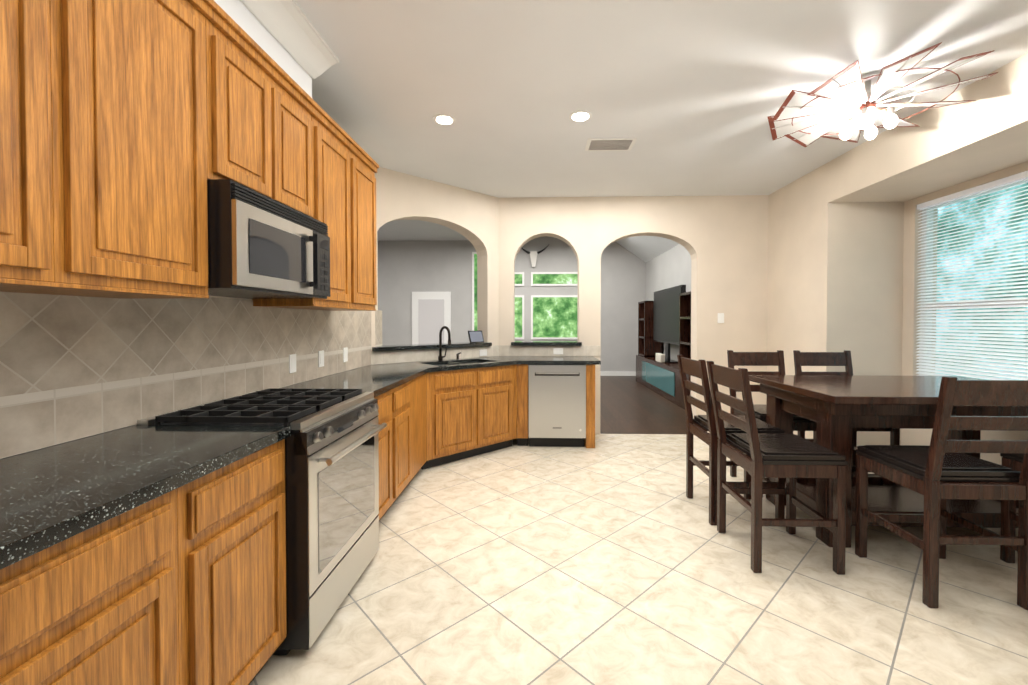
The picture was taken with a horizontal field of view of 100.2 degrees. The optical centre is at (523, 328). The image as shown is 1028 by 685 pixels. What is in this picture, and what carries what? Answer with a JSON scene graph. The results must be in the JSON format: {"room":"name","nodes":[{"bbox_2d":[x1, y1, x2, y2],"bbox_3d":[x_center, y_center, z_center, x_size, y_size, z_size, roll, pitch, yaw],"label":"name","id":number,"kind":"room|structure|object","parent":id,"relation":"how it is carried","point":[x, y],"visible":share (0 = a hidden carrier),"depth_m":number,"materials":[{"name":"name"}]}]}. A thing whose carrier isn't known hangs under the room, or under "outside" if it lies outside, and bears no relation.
{"room":"kitchen","nodes":[
{"label":"kitchen","id":0,"kind":"room"},
{"bbox_2d":[214,0,311,97],"bbox_3d":[-1.453,-1.364,-0.056,0.300,0.299,5.100,0,1,2],"label":"soffit","id":1,"kind":"structure","parent":0,"point":[239,13],"depth_m":2.07,"materials":[{"name":"white paint"}]},
{"bbox_2d":[240,0,338,78],"bbox_3d":[-1.222,-1.461,-0.064,0.160,0.104,5.100,0,1,2],"label":"crown molding","id":2,"kind":"structure","parent":1,"relation":"attached to","point":[290,29],"depth_m":2.16,"materials":[{"name":"white paint"}]},
{"bbox_2d":[209,233,377,309],"bbox_3d":[-1.674,-0.097,0.877,0.200,2.860,6.915,0,1,2],"label":"wall","id":3,"kind":"structure","parent":0,"point":[376,307],"depth_m":4.29,"materials":[{"name":"beige paint"}]},
{"bbox_2d":[0,0,71,287],"bbox_3d":[-1.389,-0.671,0.833,0.369,1.110,0.559,0,1,2],"label":"upper cabinet","id":4,"kind":"object","parent":3,"relation":"attached to","point":[36,41],"depth_m":1.06,"materials":[{"name":"brown wood"}]},
{"bbox_2d":[0,0,219,298],"bbox_3d":[-1.372,-0.679,1.373,0.369,1.110,0.523,0,1,2],"label":"upper cabinet","id":5,"kind":"object","parent":3,"relation":"attached to","point":[128,128],"depth_m":1.35,"materials":[{"name":"brown wood"}]},
{"bbox_2d":[0,292,381,458],"bbox_3d":[-1.544,0.116,1.702,0.008,0.529,5.465,0,1,2],"label":"tile backsplash","id":6,"kind":"structure","parent":3,"relation":"attached to","point":[72,368],"depth_m":1.72,"materials":[{"name":"tile"}]},
{"bbox_2d":[289,354,295,372],"bbox_3d":[-1.501,0.226,2.800,0.008,0.118,0.075,0,1,2],"label":"electrical outlet","id":7,"kind":"object","parent":6,"relation":"attached to","point":[292,363],"visible":1,"depth_m":2.79,"materials":[{"name":"white plastic"}]},
{"bbox_2d":[318,350,323,366],"bbox_3d":[-1.490,0.221,3.170,0.008,0.118,0.075,0,1,2],"label":"electrical outlet","id":8,"kind":"object","parent":6,"relation":"attached to","point":[320,358],"visible":1,"depth_m":3.16,"materials":[{"name":"white plastic"}]},
{"bbox_2d":[343,347,347,361],"bbox_3d":[-1.477,0.215,3.570,0.008,0.118,0.075,0,1,2],"label":"electrical outlet","id":9,"kind":"object","parent":6,"relation":"attached to","point":[345,354],"visible":1,"depth_m":3.56,"materials":[{"name":"white plastic"}]},
{"bbox_2d":[216,3,287,205],"bbox_3d":[-1.357,-0.908,1.854,0.369,0.665,0.442,0,1,2],"label":"upper cabinet","id":10,"kind":"object","parent":3,"relation":"attached to","point":[253,130],"depth_m":1.85,"materials":[{"name":"brown wood"}]},
{"bbox_2d":[207,179,329,298],"bbox_3d":[-1.287,-0.368,2.019,0.498,0.414,0.750,0,1,2],"label":"over-the-range microwave","id":11,"kind":"object","parent":10,"relation":"attached to","point":[261,246],"visible":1,"depth_m":1.81,"materials":[{"name":"silver metal"}]},
{"bbox_2d":[284,71,319,220],"bbox_3d":[-1.347,-0.913,2.172,0.369,0.665,0.442,0,1,2],"label":"upper cabinet","id":12,"kind":"object","parent":3,"relation":"attached to","point":[301,112],"depth_m":2.26,"materials":[{"name":"brown wood"}]},
{"bbox_2d":[252,107,355,307],"bbox_3d":[-1.332,-0.697,2.635,0.369,1.110,0.470,0,1,2],"label":"upper cabinet","id":13,"kind":"object","parent":3,"relation":"attached to","point":[337,148],"depth_m":2.66,"materials":[{"name":"brown wood"}]},
{"bbox_2d":[308,143,378,310],"bbox_3d":[-1.318,-0.703,3.100,0.369,1.110,0.460,0,1,2],"label":"upper cabinet","id":14,"kind":"object","parent":3,"relation":"attached to","point":[366,167],"depth_m":3.10,"materials":[{"name":"brown wood"}]},
{"bbox_2d":[371,167,498,364],"bbox_3d":[-0.955,-0.152,4.752,1.605,2.860,0.200,-1,1,-43],"label":"wall","id":15,"kind":"structure","parent":0,"point":[471,216],"depth_m":4.84,"materials":[{"name":"beige paint"}]},
{"bbox_2d":[371,345,498,364],"bbox_3d":[-0.884,0.274,4.682,1.605,0.128,0.008,-1,1,-43],"label":"tile backsplash","id":16,"kind":"structure","parent":15,"relation":"attached to","point":[394,356],"depth_m":4.54,"materials":[{"name":"beige tile"}]},
{"bbox_2d":[479,349,486,355],"bbox_3d":[-0.472,0.281,5.059,0.110,0.075,0.006,-1,1,-43],"label":"electrical outlet","id":17,"kind":"object","parent":16,"relation":"attached to","point":[483,352],"visible":1,"depth_m":5.06,"materials":[{"name":"white plastic"}]},
{"bbox_2d":[372,341,581,350],"bbox_3d":[-0.455,0.188,4.777,2.287,0.040,1.381,0,1,2],"label":"wall ledge","id":18,"kind":"object","parent":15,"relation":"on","point":[464,344],"visible":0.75,"depth_m":4.86,"materials":[{"name":"black stone"}]},
{"bbox_2d":[468,331,483,342],"bbox_3d":[-0.569,0.092,5.049,0.200,0.140,0.102,-1,1,-43],"label":"tablet stand","id":19,"kind":"object","parent":18,"relation":"on","point":[475,336],"visible":0.93,"depth_m":5.02,"materials":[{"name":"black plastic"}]},
{"bbox_2d":[377,236,645,370],"bbox_3d":[-0.728,-1.613,11.075,8.050,5.600,0.200,0,1,2],"label":"wall","id":20,"kind":"structure","parent":0,"point":[406,269],"depth_m":10.97,"materials":[{"name":"grey paint"}]},
{"bbox_2d":[412,292,450,343],"bbox_3d":[-2.356,0.118,11.027,1.000,2.140,0.043,0,1,2],"label":"door","id":21,"kind":"structure","parent":20,"relation":"attached to","point":[431,314],"depth_m":11.00,"materials":[{"name":"white wood"}]},
{"bbox_2d":[472,252,476,330],"bbox_3d":[-1.196,-0.811,10.985,0.220,2.300,0.028,0,1,2],"label":"window","id":22,"kind":"structure","parent":20,"relation":"in","point":[474,291],"depth_m":10.98,"materials":[{"name":"white"}]},
{"bbox_2d":[515,295,523,338],"bbox_3d":[-0.516,-0.291,10.971,1.080,1.120,0.028,0,1,2],"label":"living room window","id":23,"kind":"structure","parent":20,"relation":"in","point":[519,316],"depth_m":10.96,"materials":[{"name":"white"}]},
{"bbox_2d":[515,272,523,285],"bbox_3d":[-0.516,-1.266,10.957,1.080,0.350,0.028,0,1,2],"label":"transom","id":24,"kind":"object","parent":20,"relation":"attached to","point":[519,278],"visible":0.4,"depth_m":10.95,"materials":[{"name":"white"}]},
{"bbox_2d":[522,246,547,266],"bbox_3d":[0.262,-1.852,10.886,0.786,0.583,0.100,0,1,2],"label":"skull","id":25,"kind":"object","parent":20,"relation":"attached to","point":[533,255],"visible":0.83,"depth_m":10.86,"materials":[{"name":"white"}]},
{"bbox_2d":[531,295,576,338],"bbox_3d":[0.853,-0.290,10.928,1.320,1.120,0.028,0,1,2],"label":"living room window","id":26,"kind":"structure","parent":20,"relation":"in","point":[553,316],"depth_m":10.93,"materials":[{"name":"white"}]},
{"bbox_2d":[531,272,577,285],"bbox_3d":[0.853,-1.265,10.914,1.320,0.350,0.028,0,1,2],"label":"transom","id":27,"kind":"object","parent":20,"relation":"attached to","point":[554,278],"visible":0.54,"depth_m":10.91,"materials":[{"name":"white"}]},
{"bbox_2d":[600,371,635,375],"bbox_3d":[-0.831,1.134,11.010,7.850,0.110,0.014,0,1,2],"label":"baseboard","id":28,"kind":"structure","parent":20,"relation":"attached to","point":[617,373],"depth_m":10.90,"materials":[{"name":"white wood"}]},
{"bbox_2d":[377,220,678,261],"bbox_3d":[-0.840,-3.121,7.462,8.050,3.280,7.385,0,1,2],"label":"vault","id":29,"kind":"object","parent":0,"point":[646,248],"depth_m":9.93,"materials":[{"name":"white paint"}]},
{"bbox_2d":[498,195,767,433],"bbox_3d":[1.408,-0.160,5.275,3.415,2.860,0.200,0,1,2],"label":"wall","id":30,"kind":"structure","parent":0,"point":[723,240],"depth_m":5.15,"materials":[{"name":"beige paint"}]},
{"bbox_2d":[499,345,600,355],"bbox_3d":[0.317,0.266,5.211,1.231,0.128,0.008,0,1,2],"label":"tile backsplash","id":31,"kind":"structure","parent":30,"relation":"attached to","point":[507,350],"depth_m":5.21,"materials":[{"name":"beige tile"}]},
{"bbox_2d":[553,348,562,353],"bbox_3d":[0.423,0.272,5.199,0.118,0.075,0.008,0,1,2],"label":"electrical outlet","id":32,"kind":"object","parent":31,"relation":"attached to","point":[557,350],"visible":1,"depth_m":5.20,"materials":[{"name":"white plastic"}]},
{"bbox_2d":[718,313,723,322],"bbox_3d":[2.362,-0.128,5.141,0.075,0.118,0.008,0,1,2],"label":"light switch","id":33,"kind":"object","parent":30,"relation":"attached to","point":[720,317],"visible":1,"depth_m":5.14,"materials":[{"name":"white plastic"}]},
{"bbox_2d":[250,434,1027,684],"bbox_3d":[0.964,1.378,1.283,5.650,0.100,7.850,0,1,2],"label":"floor","id":34,"kind":"structure","parent":0,"point":[613,559],"depth_m":2.12,"materials":[{"name":"beige tile"}]},
{"bbox_2d":[0,482,195,684],"bbox_3d":[-1.258,0.883,0.911,0.628,0.900,0.580,0,1,2],"label":"base cabinet","id":35,"kind":"object","parent":34,"relation":"on","point":[185,584],"depth_m":0.99,"materials":[{"name":"brown wood"}]},
{"bbox_2d":[192,439,286,684],"bbox_3d":[-1.241,0.876,1.455,0.628,0.900,0.508,0,1,2],"label":"base cabinet","id":36,"kind":"object","parent":34,"relation":"on","point":[240,506],"depth_m":1.42,"materials":[{"name":"brown wood"}]},
{"bbox_2d":[136,388,386,654],"bbox_3d":[-1.151,0.830,2.087,0.767,0.972,0.760,0,1,2],"label":"range","id":37,"kind":"object","parent":34,"relation":"on","point":[332,487],"visible":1,"depth_m":1.86,"materials":[{"name":"silver metal"}]},
{"bbox_2d":[374,388,395,520],"bbox_3d":[-1.201,0.858,2.702,0.628,0.900,0.460,0,1,2],"label":"base cabinet","id":38,"kind":"object","parent":34,"relation":"on","point":[386,402],"depth_m":2.81,"materials":[{"name":"brown wood"}]},
{"bbox_2d":[396,379,415,498],"bbox_3d":[-1.187,0.851,3.152,0.628,0.900,0.440,0,1,2],"label":"base cabinet","id":39,"kind":"object","parent":34,"relation":"on","point":[405,393],"depth_m":3.20,"materials":[{"name":"brown wood"}]},
{"bbox_2d":[416,373,427,473],"bbox_3d":[-1.182,0.845,3.627,0.608,0.900,0.510,0,1,2],"label":"base cabinet","id":40,"kind":"object","parent":34,"relation":"on","point":[422,381],"depth_m":3.73,"materials":[{"name":"brown wood"}]},
{"bbox_2d":[428,372,431,467],"bbox_3d":[-1.052,0.838,4.102,0.447,0.900,0.447,0,1,2],"label":"base cabinet","id":41,"kind":"object","parent":34,"relation":"on","point":[430,373],"depth_m":3.90,"materials":[{"name":"brown wood"}]},
{"bbox_2d":[432,365,515,466],"bbox_3d":[-0.669,0.833,4.462,1.119,0.900,1.118,0,1,2],"label":"base cabinet","id":42,"kind":"object","parent":34,"relation":"on","point":[474,409],"depth_m":4.21,"materials":[{"name":"brown wood"}]},
{"bbox_2d":[0,356,600,569],"bbox_3d":[-0.395,0.396,2.087,2.278,0.040,6.298,0,1,2],"label":"countertop","id":43,"kind":"structure","parent":42,"relation":"on","point":[50,496],"depth_m":1.24,"materials":[{"name":"black stone"}]},
{"bbox_2d":[438,326,460,360],"bbox_3d":[-0.793,0.154,4.590,0.227,0.369,0.308,0,1,2],"label":"faucet","id":44,"kind":"object","parent":43,"relation":"on","point":[440,357],"visible":1,"depth_m":4.57,"materials":[{"name":"brown metal"}]},
{"bbox_2d":[516,364,519,445],"bbox_3d":[-0.287,0.828,4.821,0.447,0.900,0.447,0,1,2],"label":"base cabinet","id":45,"kind":"object","parent":34,"relation":"on","point":[517,365],"depth_m":4.62,"materials":[{"name":"brown wood"}]},
{"bbox_2d":[528,364,585,446],"bbox_3d":[0.370,0.829,4.874,0.615,0.895,0.625,0,1,2],"label":"dishwasher","id":46,"kind":"object","parent":34,"relation":"on","point":[556,405],"visible":0.96,"depth_m":4.58,"materials":[{"name":"silver metal"}]},
{"bbox_2d":[677,355,784,525],"bbox_3d":[1.460,0.752,3.075,0.566,1.100,0.480,0,1,2],"label":"chair","id":47,"kind":"object","parent":34,"relation":"on","point":[699,426],"visible":0.73,"depth_m":2.94,"materials":[{"name":"brown wood"}]},
{"bbox_2d":[727,350,816,496],"bbox_3d":[2.052,0.745,3.563,0.480,1.100,0.566,0,1,2],"label":"chair","id":48,"kind":"object","parent":34,"relation":"on","point":[761,359],"visible":0.23,"depth_m":3.78,"materials":[{"name":"brown wood"}]},
{"bbox_2d":[706,361,847,574],"bbox_3d":[1.455,0.760,2.533,0.566,1.100,0.480,0,1,2],"label":"chair","id":49,"kind":"object","parent":34,"relation":"on","point":[790,458],"visible":1,"depth_m":2.33,"materials":[{"name":"brown wood"}]},
{"bbox_2d":[793,350,899,473],"bbox_3d":[2.631,0.745,3.545,0.480,1.100,0.566,0,1,2],"label":"chair","id":50,"kind":"object","parent":34,"relation":"on","point":[844,358],"visible":0.23,"depth_m":3.77,"materials":[{"name":"brown wood"}]},
{"bbox_2d":[749,375,1027,547],"bbox_3d":[2.571,0.840,2.901,1.600,0.930,1.000,0,1,2],"label":"dining table","id":51,"kind":"object","parent":34,"relation":"on","point":[837,408],"visible":0.56,"depth_m":2.63,"materials":[{"name":"brown wood"}]},
{"bbox_2d":[855,377,1027,609],"bbox_3d":[2.159,0.764,2.216,0.480,1.100,0.566,0,1,2],"label":"chair","id":52,"kind":"object","parent":34,"relation":"on","point":[934,467],"visible":1,"depth_m":2.02,"materials":[{"name":"brown wood"}]},
{"bbox_2d":[1000,453,1023,562],"bbox_3d":[2.938,0.765,2.157,0.480,1.100,0.566,0,1,2],"label":"chair","id":53,"kind":"object","parent":34,"relation":"on","point":[1009,515],"visible":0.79,"depth_m":2.40,"materials":[{"name":"brown wood"}]},
{"bbox_2d":[600,376,686,433],"bbox_3d":[-0.765,1.277,8.340,8.150,0.100,6.150,0,1,2],"label":"floor","id":54,"kind":"structure","parent":0,"point":[630,405],"depth_m":6.59,"materials":[{"name":"brown wood"}]},
{"bbox_2d":[636,291,690,409],"bbox_3d":[2.756,0.319,8.166,0.462,1.820,3.450,0,1,2],"label":"media console","id":55,"kind":"object","parent":54,"relation":"on","point":[659,378],"visible":0.58,"depth_m":8.02,"materials":[{"name":"brown wood"}]},
{"bbox_2d":[656,353,664,362],"bbox_3d":[2.595,0.548,8.149,0.093,0.158,0.340,0,1,2],"label":"decorative basket","id":56,"kind":"object","parent":55,"relation":"in","point":[660,357],"visible":1,"depth_m":7.99,"materials":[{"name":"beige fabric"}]},
{"bbox_2d":[653,285,685,362],"bbox_3d":[2.758,-0.067,8.185,0.200,1.388,1.760,0,1,2],"label":"tv","id":57,"kind":"object","parent":55,"relation":"on","point":[666,317],"visible":0.75,"depth_m":8.11,"materials":[{"name":"black plastic"}]},
{"bbox_2d":[294,0,1027,197],"bbox_3d":[0.968,-1.593,1.341,5.650,0.120,8.050,0,1,2],"label":"ceiling","id":58,"kind":"structure","parent":0,"point":[691,96],"depth_m":2.65,"materials":[{"name":"white paint"}]},
{"bbox_2d":[433,114,455,124],"bbox_3d":[-0.590,-1.556,3.206,0.170,0.006,0.170,0,1,2],"label":"recessed light","id":59,"kind":"object","parent":58,"relation":"in","point":[442,119],"visible":1,"depth_m":3.20,"materials":[{"name":"white"}]},
{"bbox_2d":[569,111,591,121],"bbox_3d":[0.419,-1.556,3.155,0.170,0.006,0.170,0,1,2],"label":"recessed light","id":60,"kind":"object","parent":58,"relation":"in","point":[580,116],"visible":1,"depth_m":3.14,"materials":[{"name":"white"}]},
{"bbox_2d":[585,138,636,150],"bbox_3d":[0.735,-1.560,3.645,0.400,0.012,0.240,0,1,2],"label":"ceiling vent","id":61,"kind":"object","parent":58,"relation":"in","point":[605,144],"visible":1,"depth_m":3.62,"materials":[{"name":"white metal"}]},
{"bbox_2d":[768,42,997,146],"bbox_3d":[2.135,-1.378,2.663,1.061,0.347,1.082,0,1,2],"label":"ceiling light","id":62,"kind":"object","parent":58,"relation":"hanging from","point":[803,120],"visible":1,"depth_m":2.63,"materials":[{"name":"white glass"}]},
{"bbox_2d":[646,53,1027,445],"bbox_3d":[3.329,-1.512,4.044,0.900,5.600,13.600,0,1,2],"label":"wall","id":63,"kind":"structure","parent":0,"point":[835,250],"depth_m":4.06,"materials":[{"name":"beige paint"}]},
{"bbox_2d":[901,161,1027,464],"bbox_3d":[3.642,0.064,2.906,0.200,2.480,2.300,0,1,2],"label":"wall","id":64,"kind":"structure","parent":0,"point":[910,323],"depth_m":3.93,"materials":[{"name":"beige paint"}]},
{"bbox_2d":[920,179,1027,379],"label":"window","id":65,"kind":"structure","parent":64,"relation":"in","point":[988,191],"depth_m":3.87,"materials":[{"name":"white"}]},
{"bbox_2d":[916,171,1027,379],"bbox_3d":[3.576,-0.296,2.953,0.050,1.636,1.940,0,1,2],"label":"window blinds","id":66,"kind":"object","parent":65,"relation":"attached to","point":[924,328],"visible":0.92,"depth_m":3.41,"materials":[{"name":"white plastic"}]}
]}

